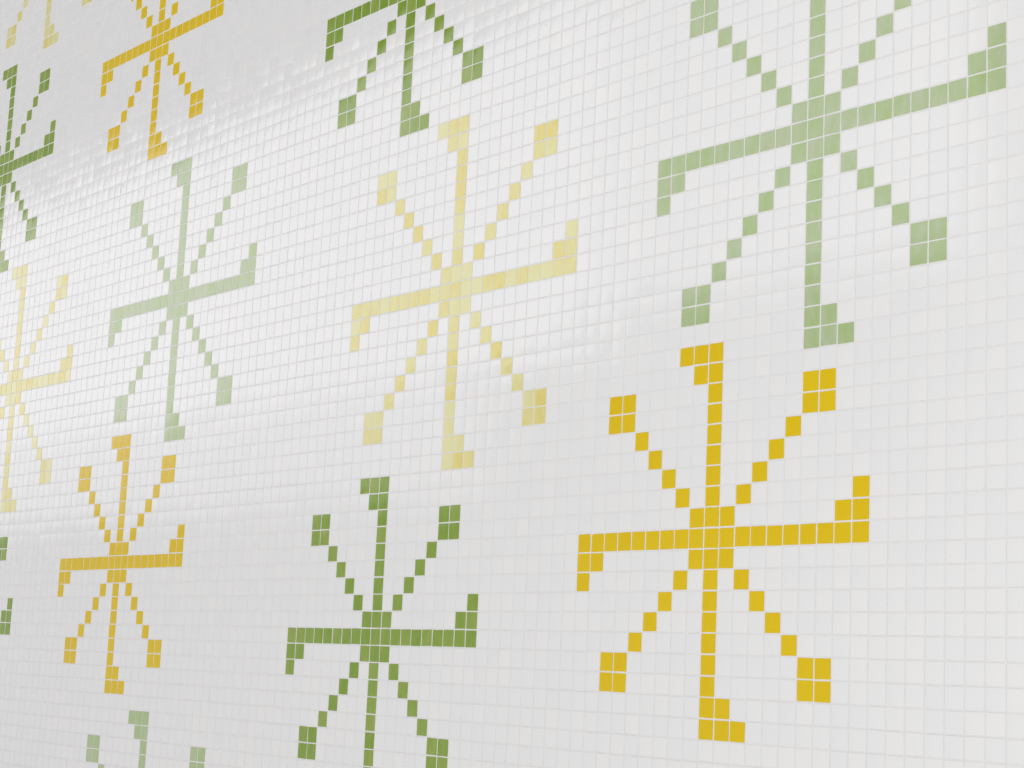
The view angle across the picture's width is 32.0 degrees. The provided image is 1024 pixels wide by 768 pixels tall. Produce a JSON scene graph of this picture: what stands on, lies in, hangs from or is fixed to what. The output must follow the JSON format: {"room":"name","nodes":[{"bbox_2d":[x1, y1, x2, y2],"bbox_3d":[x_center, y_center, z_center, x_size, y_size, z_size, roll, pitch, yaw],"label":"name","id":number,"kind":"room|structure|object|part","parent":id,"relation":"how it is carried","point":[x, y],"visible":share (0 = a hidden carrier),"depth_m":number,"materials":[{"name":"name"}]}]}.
{"room":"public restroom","nodes":[
{"label":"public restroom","id":0,"kind":"room"},
{"bbox_2d":[0,0,1023,767],"bbox_3d":[-0.229,-0.120,2.428,0.201,2.104,4.020,10,-12,-39],"label":"wall","id":1,"kind":"structure","parent":0,"point":[919,623],"depth_m":1.96,"materials":[{"name":"white tile"}]},
{"bbox_2d":[0,537,12,634],"bbox_3d":[-0.927,0.411,3.007,0.001,0.378,0.378,10,-12,-39],"label":"starburst","id":2,"kind":"object","parent":1,"relation":"attached to","point":[4,617],"visible":1,"depth_m":2.88,"materials":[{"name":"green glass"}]},
{"bbox_2d":[0,64,55,271],"bbox_3d":[-0.890,-0.379,3.136,0.001,0.380,0.378,10,-12,-39],"label":"starburst","id":3,"kind":"object","parent":1,"relation":"attached to","point":[40,153],"visible":1,"depth_m":3.10,"materials":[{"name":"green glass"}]},
{"bbox_3d":[-0.895,-0.290,3.122,0.001,0.119,0.019,10,-12,-39],"label":"straight arm","id":4,"kind":"part","parent":3,"relation":"part of","materials":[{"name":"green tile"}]},
{"bbox_3d":[-0.887,-0.468,3.151,0.001,0.119,0.019,10,-12,-39],"label":"straight arm","id":5,"kind":"part","parent":3,"relation":"part of","materials":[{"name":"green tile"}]},
{"bbox_3d":[-0.849,-0.316,3.072,0.001,0.078,0.079,10,-12,-39],"label":"diagonal arm","id":6,"kind":"part","parent":3,"relation":"part of","materials":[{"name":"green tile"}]},
{"bbox_3d":[-0.843,-0.455,3.094,0.001,0.079,0.078,10,-12,-39],"label":"diagonal arm","id":7,"kind":"part","parent":3,"relation":"part of","materials":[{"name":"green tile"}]},
{"bbox_3d":[-0.833,-0.387,3.068,0.001,0.019,0.119,10,-12,-39],"label":"straight arm","id":8,"kind":"part","parent":3,"relation":"part of","materials":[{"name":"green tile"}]},
{"bbox_2d":[0,264,72,512],"bbox_3d":[-0.832,0.005,2.980,0.001,0.420,0.418,10,-12,-39],"label":"starburst","id":9,"kind":"object","parent":1,"relation":"attached to","point":[64,377],"visible":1,"depth_m":2.95,"materials":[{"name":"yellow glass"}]},
{"bbox_3d":[-0.887,0.092,3.028,0.001,0.098,0.099,10,-12,-39],"label":"diagonal arm","id":10,"kind":"part","parent":9,"relation":"part of","materials":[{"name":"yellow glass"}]},
{"bbox_3d":[-0.896,0.015,3.056,0.001,0.019,0.138,10,-12,-39],"label":"straight arm","id":11,"kind":"part","parent":9,"relation":"part of","materials":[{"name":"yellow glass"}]},
{"bbox_3d":[-0.879,-0.066,3.054,0.001,0.099,0.098,10,-12,-39],"label":"diagonal arm","id":12,"kind":"part","parent":9,"relation":"part of","materials":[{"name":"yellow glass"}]},
{"bbox_3d":[-0.837,0.104,2.964,0.001,0.139,0.019,10,-12,-39],"label":"straight arm","id":13,"kind":"part","parent":9,"relation":"part of","materials":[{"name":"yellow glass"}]},
{"bbox_3d":[-0.827,-0.093,2.996,0.001,0.139,0.019,10,-12,-39],"label":"straight arm","id":14,"kind":"part","parent":9,"relation":"part of","materials":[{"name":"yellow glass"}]},
{"bbox_3d":[-0.785,0.077,2.906,0.001,0.099,0.098,10,-12,-39],"label":"diagonal arm","id":15,"kind":"part","parent":9,"relation":"part of","materials":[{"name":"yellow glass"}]},
{"bbox_3d":[-0.777,-0.081,2.932,0.001,0.098,0.098,10,-12,-39],"label":"diagonal arm","id":16,"kind":"part","parent":9,"relation":"part of","materials":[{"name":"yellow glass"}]},
{"bbox_3d":[-0.768,-0.004,2.904,0.001,0.019,0.138,10,-12,-39],"label":"straight arm","id":17,"kind":"part","parent":9,"relation":"part of","materials":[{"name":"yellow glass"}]},
{"bbox_2d":[6,0,91,48],"bbox_3d":[-0.796,-0.786,3.111,0.001,0.421,0.418,10,-12,-39],"label":"starburst","id":18,"kind":"object","parent":1,"relation":"attached to","point":[48,31],"visible":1,"depth_m":3.08,"materials":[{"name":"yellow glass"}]},
{"bbox_3d":[-0.851,-0.700,3.158,0.001,0.099,0.098,10,-12,-39],"label":"diagonal arm","id":19,"kind":"part","parent":18,"relation":"part of","materials":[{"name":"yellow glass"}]},
{"bbox_3d":[-0.801,-0.687,3.094,0.001,0.140,0.019,10,-12,-39],"label":"straight arm","id":20,"kind":"part","parent":18,"relation":"part of","materials":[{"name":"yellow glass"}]},
{"bbox_2d":[57,434,184,693],"bbox_3d":[-0.578,0.261,2.612,0.001,0.378,0.378,10,-12,-39],"label":"starburst","id":21,"kind":"object","parent":1,"relation":"attached to","point":[111,671],"visible":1,"depth_m":2.60,"materials":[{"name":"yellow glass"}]},
{"bbox_3d":[-0.635,0.270,2.681,0.001,0.019,0.118,10,-12,-39],"label":"straight arm","id":22,"kind":"part","parent":21,"relation":"part of","materials":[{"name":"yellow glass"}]},
{"bbox_3d":[-0.625,0.337,2.654,0.001,0.078,0.078,10,-12,-39],"label":"diagonal arm","id":23,"kind":"part","parent":21,"relation":"part of","materials":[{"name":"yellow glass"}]},
{"bbox_3d":[-0.619,0.199,2.676,0.001,0.078,0.078,10,-12,-39],"label":"diagonal arm","id":24,"kind":"part","parent":21,"relation":"part of","materials":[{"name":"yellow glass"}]},
{"bbox_3d":[-0.582,0.350,2.598,0.001,0.118,0.019,10,-12,-39],"label":"straight arm","id":25,"kind":"part","parent":21,"relation":"part of","materials":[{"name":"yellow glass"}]},
{"bbox_3d":[-0.573,0.173,2.626,0.001,0.118,0.019,10,-12,-39],"label":"straight arm","id":26,"kind":"part","parent":21,"relation":"part of","materials":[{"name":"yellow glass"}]},
{"bbox_3d":[-0.536,0.323,2.547,0.001,0.078,0.078,10,-12,-39],"label":"diagonal arm","id":27,"kind":"part","parent":21,"relation":"part of","materials":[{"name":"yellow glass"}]},
{"bbox_3d":[-0.529,0.186,2.570,0.001,0.078,0.079,10,-12,-39],"label":"diagonal arm","id":28,"kind":"part","parent":21,"relation":"part of","materials":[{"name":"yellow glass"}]},
{"bbox_3d":[-0.520,0.253,2.543,0.001,0.019,0.118,10,-12,-39],"label":"straight arm","id":29,"kind":"part","parent":21,"relation":"part of","materials":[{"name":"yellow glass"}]},
{"bbox_2d":[86,710,204,767],"bbox_3d":[-0.520,0.663,2.454,0.001,0.417,0.418,10,-12,-39],"label":"starburst","id":30,"kind":"object","parent":1,"relation":"attached to","point":[140,716],"visible":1,"depth_m":2.49,"materials":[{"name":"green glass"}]},
{"bbox_3d":[-0.516,0.564,2.470,0.001,0.138,0.019,10,-12,-39],"label":"straight arm","id":31,"kind":"part","parent":30,"relation":"part of","materials":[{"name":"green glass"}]},
{"bbox_2d":[100,0,223,160],"bbox_3d":[-0.541,-0.529,2.741,0.001,0.380,0.378,10,-12,-39],"label":"starburst","id":32,"kind":"object","parent":1,"relation":"attached to","point":[159,52],"visible":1,"depth_m":2.73,"materials":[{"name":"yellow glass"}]},
{"bbox_3d":[-0.599,-0.520,2.810,0.001,0.019,0.118,10,-12,-39],"label":"straight arm","id":33,"kind":"part","parent":32,"relation":"part of","materials":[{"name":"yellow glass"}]},
{"bbox_3d":[-0.589,-0.453,2.783,0.001,0.078,0.078,10,-12,-39],"label":"diagonal arm","id":34,"kind":"part","parent":32,"relation":"part of","materials":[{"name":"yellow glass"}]},
{"bbox_3d":[-0.583,-0.591,2.806,0.001,0.079,0.078,10,-12,-39],"label":"diagonal arm","id":35,"kind":"part","parent":32,"relation":"part of","materials":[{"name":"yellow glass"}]},
{"bbox_3d":[-0.545,-0.439,2.727,0.001,0.118,0.019,10,-12,-39],"label":"straight arm","id":36,"kind":"part","parent":32,"relation":"part of","materials":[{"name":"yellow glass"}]},
{"bbox_3d":[-0.537,-0.618,2.756,0.001,0.119,0.019,10,-12,-39],"label":"straight arm","id":37,"kind":"part","parent":32,"relation":"part of","materials":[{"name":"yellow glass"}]},
{"bbox_3d":[-0.493,-0.605,2.699,0.001,0.079,0.078,10,-12,-39],"label":"diagonal arm","id":38,"kind":"part","parent":32,"relation":"part of","materials":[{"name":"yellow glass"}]},
{"bbox_3d":[-0.500,-0.466,2.676,0.001,0.078,0.078,10,-12,-39],"label":"diagonal arm","id":39,"kind":"part","parent":32,"relation":"part of","materials":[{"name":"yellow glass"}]},
{"bbox_3d":[-0.484,-0.537,2.673,0.001,0.019,0.118,10,-12,-39],"label":"straight arm","id":40,"kind":"part","parent":32,"relation":"part of","materials":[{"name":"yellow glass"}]},
{"bbox_2d":[108,157,256,441],"bbox_3d":[-0.483,-0.125,2.582,0.001,0.419,0.418,10,-12,-39],"label":"starburst","id":41,"kind":"object","parent":1,"relation":"attached to","point":[240,184],"visible":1,"depth_m":2.57,"materials":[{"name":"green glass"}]},
{"bbox_3d":[-0.547,-0.115,2.658,0.001,0.019,0.139,10,-12,-39],"label":"straight arm","id":42,"kind":"part","parent":41,"relation":"part of","materials":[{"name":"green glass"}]},
{"bbox_3d":[-0.538,-0.038,2.630,0.001,0.098,0.098,10,-12,-39],"label":"diagonal arm","id":43,"kind":"part","parent":41,"relation":"part of","materials":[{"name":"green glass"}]},
{"bbox_3d":[-0.531,-0.196,2.655,0.001,0.099,0.098,10,-12,-39],"label":"diagonal arm","id":44,"kind":"part","parent":41,"relation":"part of","materials":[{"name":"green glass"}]},
{"bbox_3d":[-0.488,-0.026,2.565,0.001,0.138,0.019,10,-12,-39],"label":"straight arm","id":45,"kind":"part","parent":41,"relation":"part of","materials":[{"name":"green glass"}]},
{"bbox_3d":[-0.479,-0.223,2.598,0.001,0.139,0.019,10,-12,-39],"label":"straight arm","id":46,"kind":"part","parent":41,"relation":"part of","materials":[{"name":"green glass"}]},
{"bbox_3d":[-0.436,-0.053,2.508,0.001,0.098,0.099,10,-12,-39],"label":"diagonal arm","id":47,"kind":"part","parent":41,"relation":"part of","materials":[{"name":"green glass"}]},
{"bbox_3d":[-0.429,-0.211,2.533,0.001,0.098,0.099,10,-12,-39],"label":"diagonal arm","id":48,"kind":"part","parent":41,"relation":"part of","materials":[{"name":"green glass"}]},
{"bbox_3d":[-0.420,-0.134,2.505,0.001,0.019,0.138,10,-12,-39],"label":"straight arm","id":49,"kind":"part","parent":41,"relation":"part of","materials":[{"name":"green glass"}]},
{"bbox_2d":[285,476,477,767],"bbox_3d":[-0.160,0.297,2.093,0.001,0.378,0.379,10,-12,-39],"label":"starburst","id":50,"kind":"object","parent":1,"relation":"attached to","point":[309,634],"visible":1,"depth_m":2.09,"materials":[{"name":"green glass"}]},
{"bbox_3d":[-0.218,0.305,2.161,0.001,0.019,0.119,10,-12,-39],"label":"straight arm","id":51,"kind":"part","parent":50,"relation":"part of","materials":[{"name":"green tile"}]},
{"bbox_3d":[-0.208,0.372,2.135,0.001,0.078,0.078,10,-12,-39],"label":"diagonal arm","id":52,"kind":"part","parent":50,"relation":"part of","materials":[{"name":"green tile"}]},
{"bbox_3d":[-0.202,0.235,2.157,0.001,0.078,0.078,10,-12,-39],"label":"diagonal arm","id":53,"kind":"part","parent":50,"relation":"part of","materials":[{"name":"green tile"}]},
{"bbox_3d":[-0.165,0.385,2.078,0.001,0.118,0.019,10,-12,-39],"label":"straight arm","id":54,"kind":"part","parent":50,"relation":"part of","materials":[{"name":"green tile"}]},
{"bbox_3d":[-0.156,0.208,2.107,0.001,0.118,0.019,10,-12,-39],"label":"straight arm","id":55,"kind":"part","parent":50,"relation":"part of","materials":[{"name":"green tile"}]},
{"bbox_3d":[-0.119,0.359,2.028,0.001,0.078,0.079,10,-12,-39],"label":"diagonal arm","id":56,"kind":"part","parent":50,"relation":"part of","materials":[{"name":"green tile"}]},
{"bbox_3d":[-0.112,0.221,2.050,0.001,0.078,0.078,10,-12,-39],"label":"diagonal arm","id":57,"kind":"part","parent":50,"relation":"part of","materials":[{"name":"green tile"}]},
{"bbox_3d":[-0.103,0.288,2.024,0.001,0.019,0.118,10,-12,-39],"label":"straight arm","id":58,"kind":"part","parent":50,"relation":"part of","materials":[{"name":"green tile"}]},
{"bbox_2d":[325,0,482,136],"bbox_3d":[-0.124,-0.492,2.222,0.001,0.380,0.378,10,-12,-39],"label":"starburst","id":59,"kind":"object","parent":1,"relation":"attached to","point":[476,71],"visible":1,"depth_m":2.21,"materials":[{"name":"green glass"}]},
{"bbox_3d":[-0.181,-0.483,2.290,0.001,0.019,0.118,10,-12,-39],"label":"straight arm","id":60,"kind":"part","parent":59,"relation":"part of","materials":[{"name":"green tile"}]},
{"bbox_3d":[-0.172,-0.416,2.264,0.001,0.079,0.078,10,-12,-39],"label":"diagonal arm","id":61,"kind":"part","parent":59,"relation":"part of","materials":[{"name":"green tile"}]},
{"bbox_3d":[-0.128,-0.403,2.207,0.001,0.119,0.019,10,-12,-39],"label":"straight arm","id":62,"kind":"part","parent":59,"relation":"part of","materials":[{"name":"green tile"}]},
{"bbox_3d":[-0.082,-0.429,2.157,0.001,0.078,0.078,10,-12,-39],"label":"diagonal arm","id":63,"kind":"part","parent":59,"relation":"part of","materials":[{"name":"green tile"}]},
{"bbox_2d":[350,115,577,469],"bbox_3d":[-0.065,-0.109,2.065,0.001,0.418,0.418,10,-12,-39],"label":"starburst","id":64,"kind":"object","parent":1,"relation":"attached to","point":[558,268],"visible":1,"depth_m":2.05,"materials":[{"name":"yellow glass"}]},
{"bbox_3d":[-0.129,-0.099,2.142,0.001,0.019,0.138,10,-12,-39],"label":"straight arm","id":65,"kind":"part","parent":64,"relation":"part of","materials":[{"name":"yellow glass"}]},
{"bbox_3d":[-0.120,-0.022,2.114,0.001,0.098,0.098,10,-12,-39],"label":"diagonal arm","id":66,"kind":"part","parent":64,"relation":"part of","materials":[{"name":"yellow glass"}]},
{"bbox_3d":[-0.113,-0.180,2.139,0.001,0.098,0.098,10,-12,-39],"label":"diagonal arm","id":67,"kind":"part","parent":64,"relation":"part of","materials":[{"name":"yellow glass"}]},
{"bbox_3d":[-0.070,-0.010,2.049,0.001,0.138,0.019,10,-12,-39],"label":"straight arm","id":68,"kind":"part","parent":64,"relation":"part of","materials":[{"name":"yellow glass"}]},
{"bbox_3d":[-0.061,-0.207,2.081,0.001,0.138,0.019,10,-12,-39],"label":"straight arm","id":69,"kind":"part","parent":64,"relation":"part of","materials":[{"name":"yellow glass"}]},
{"bbox_3d":[-0.018,-0.037,1.991,0.001,0.098,0.098,10,-12,-39],"label":"diagonal arm","id":70,"kind":"part","parent":64,"relation":"part of","materials":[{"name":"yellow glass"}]},
{"bbox_3d":[-0.011,-0.195,2.017,0.001,0.098,0.099,10,-12,-39],"label":"diagonal arm","id":71,"kind":"part","parent":64,"relation":"part of","materials":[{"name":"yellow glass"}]},
{"bbox_3d":[-0.002,-0.118,1.989,0.001,0.019,0.138,10,-12,-39],"label":"straight arm","id":72,"kind":"part","parent":64,"relation":"part of","materials":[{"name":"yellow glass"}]},
{"bbox_2d":[577,342,869,742],"bbox_3d":[0.190,0.146,1.697,0.001,0.378,0.379,10,-12,-39],"label":"starburst","id":73,"kind":"object","parent":1,"relation":"attached to","point":[860,530],"visible":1,"depth_m":1.68,"materials":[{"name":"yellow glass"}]},
{"bbox_3d":[0.132,0.155,1.765,0.001,0.019,0.119,10,-12,-39],"label":"straight arm","id":74,"kind":"part","parent":73,"relation":"part of","materials":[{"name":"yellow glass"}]},
{"bbox_3d":[0.142,0.222,1.739,0.001,0.078,0.078,10,-12,-39],"label":"diagonal arm","id":75,"kind":"part","parent":73,"relation":"part of","materials":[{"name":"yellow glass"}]},
{"bbox_3d":[0.148,0.084,1.761,0.001,0.078,0.078,10,-12,-39],"label":"diagonal arm","id":76,"kind":"part","parent":73,"relation":"part of","materials":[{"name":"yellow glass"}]},
{"bbox_3d":[0.185,0.235,1.682,0.001,0.118,0.019,10,-12,-39],"label":"straight arm","id":77,"kind":"part","parent":73,"relation":"part of","materials":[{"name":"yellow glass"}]},
{"bbox_3d":[0.194,0.058,1.711,0.001,0.118,0.019,10,-12,-39],"label":"straight arm","id":78,"kind":"part","parent":73,"relation":"part of","materials":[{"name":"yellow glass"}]},
{"bbox_3d":[0.231,0.209,1.632,0.001,0.078,0.078,10,-12,-39],"label":"diagonal arm","id":79,"kind":"part","parent":73,"relation":"part of","materials":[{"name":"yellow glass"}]},
{"bbox_3d":[0.237,0.071,1.655,0.001,0.078,0.078,10,-12,-39],"label":"diagonal arm","id":80,"kind":"part","parent":73,"relation":"part of","materials":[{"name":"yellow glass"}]},
{"bbox_3d":[0.247,0.138,1.628,0.001,0.019,0.118,10,-12,-39],"label":"straight arm","id":81,"kind":"part","parent":73,"relation":"part of","materials":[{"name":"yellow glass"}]},
{"bbox_2d":[657,0,1005,348],"bbox_3d":[0.284,-0.239,1.666,0.001,0.419,0.418,10,-12,-39],"label":"starburst","id":82,"kind":"object","parent":1,"relation":"attached to","point":[938,94],"visible":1,"depth_m":1.65,"materials":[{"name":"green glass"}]},
{"bbox_3d":[0.220,-0.230,1.742,0.001,0.019,0.138,10,-12,-39],"label":"straight arm","id":83,"kind":"part","parent":82,"relation":"part of","materials":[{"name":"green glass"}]},
{"bbox_3d":[0.229,-0.153,1.714,0.001,0.098,0.098,10,-12,-39],"label":"diagonal arm","id":84,"kind":"part","parent":82,"relation":"part of","materials":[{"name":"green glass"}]},
{"bbox_3d":[0.236,-0.310,1.740,0.001,0.098,0.099,10,-12,-39],"label":"diagonal arm","id":85,"kind":"part","parent":82,"relation":"part of","materials":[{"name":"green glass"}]},
{"bbox_3d":[0.279,-0.140,1.650,0.001,0.138,0.019,10,-12,-39],"label":"straight arm","id":86,"kind":"part","parent":82,"relation":"part of","materials":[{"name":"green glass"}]},
{"bbox_3d":[0.288,-0.338,1.683,0.001,0.138,0.019,10,-12,-39],"label":"straight arm","id":87,"kind":"part","parent":82,"relation":"part of","materials":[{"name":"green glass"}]},
{"bbox_3d":[0.325,-0.177,1.601,0.001,0.078,0.078,10,-12,-39],"label":"diagonal arm","id":88,"kind":"part","parent":82,"relation":"part of","materials":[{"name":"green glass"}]},
{"bbox_3d":[0.338,-0.326,1.618,0.001,0.098,0.098,10,-12,-39],"label":"diagonal arm","id":89,"kind":"part","parent":82,"relation":"part of","materials":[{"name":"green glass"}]},
{"bbox_3d":[0.347,-0.249,1.590,0.001,0.019,0.138,10,-12,-39],"label":"straight arm","id":90,"kind":"part","parent":82,"relation":"part of","materials":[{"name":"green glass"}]}
]}

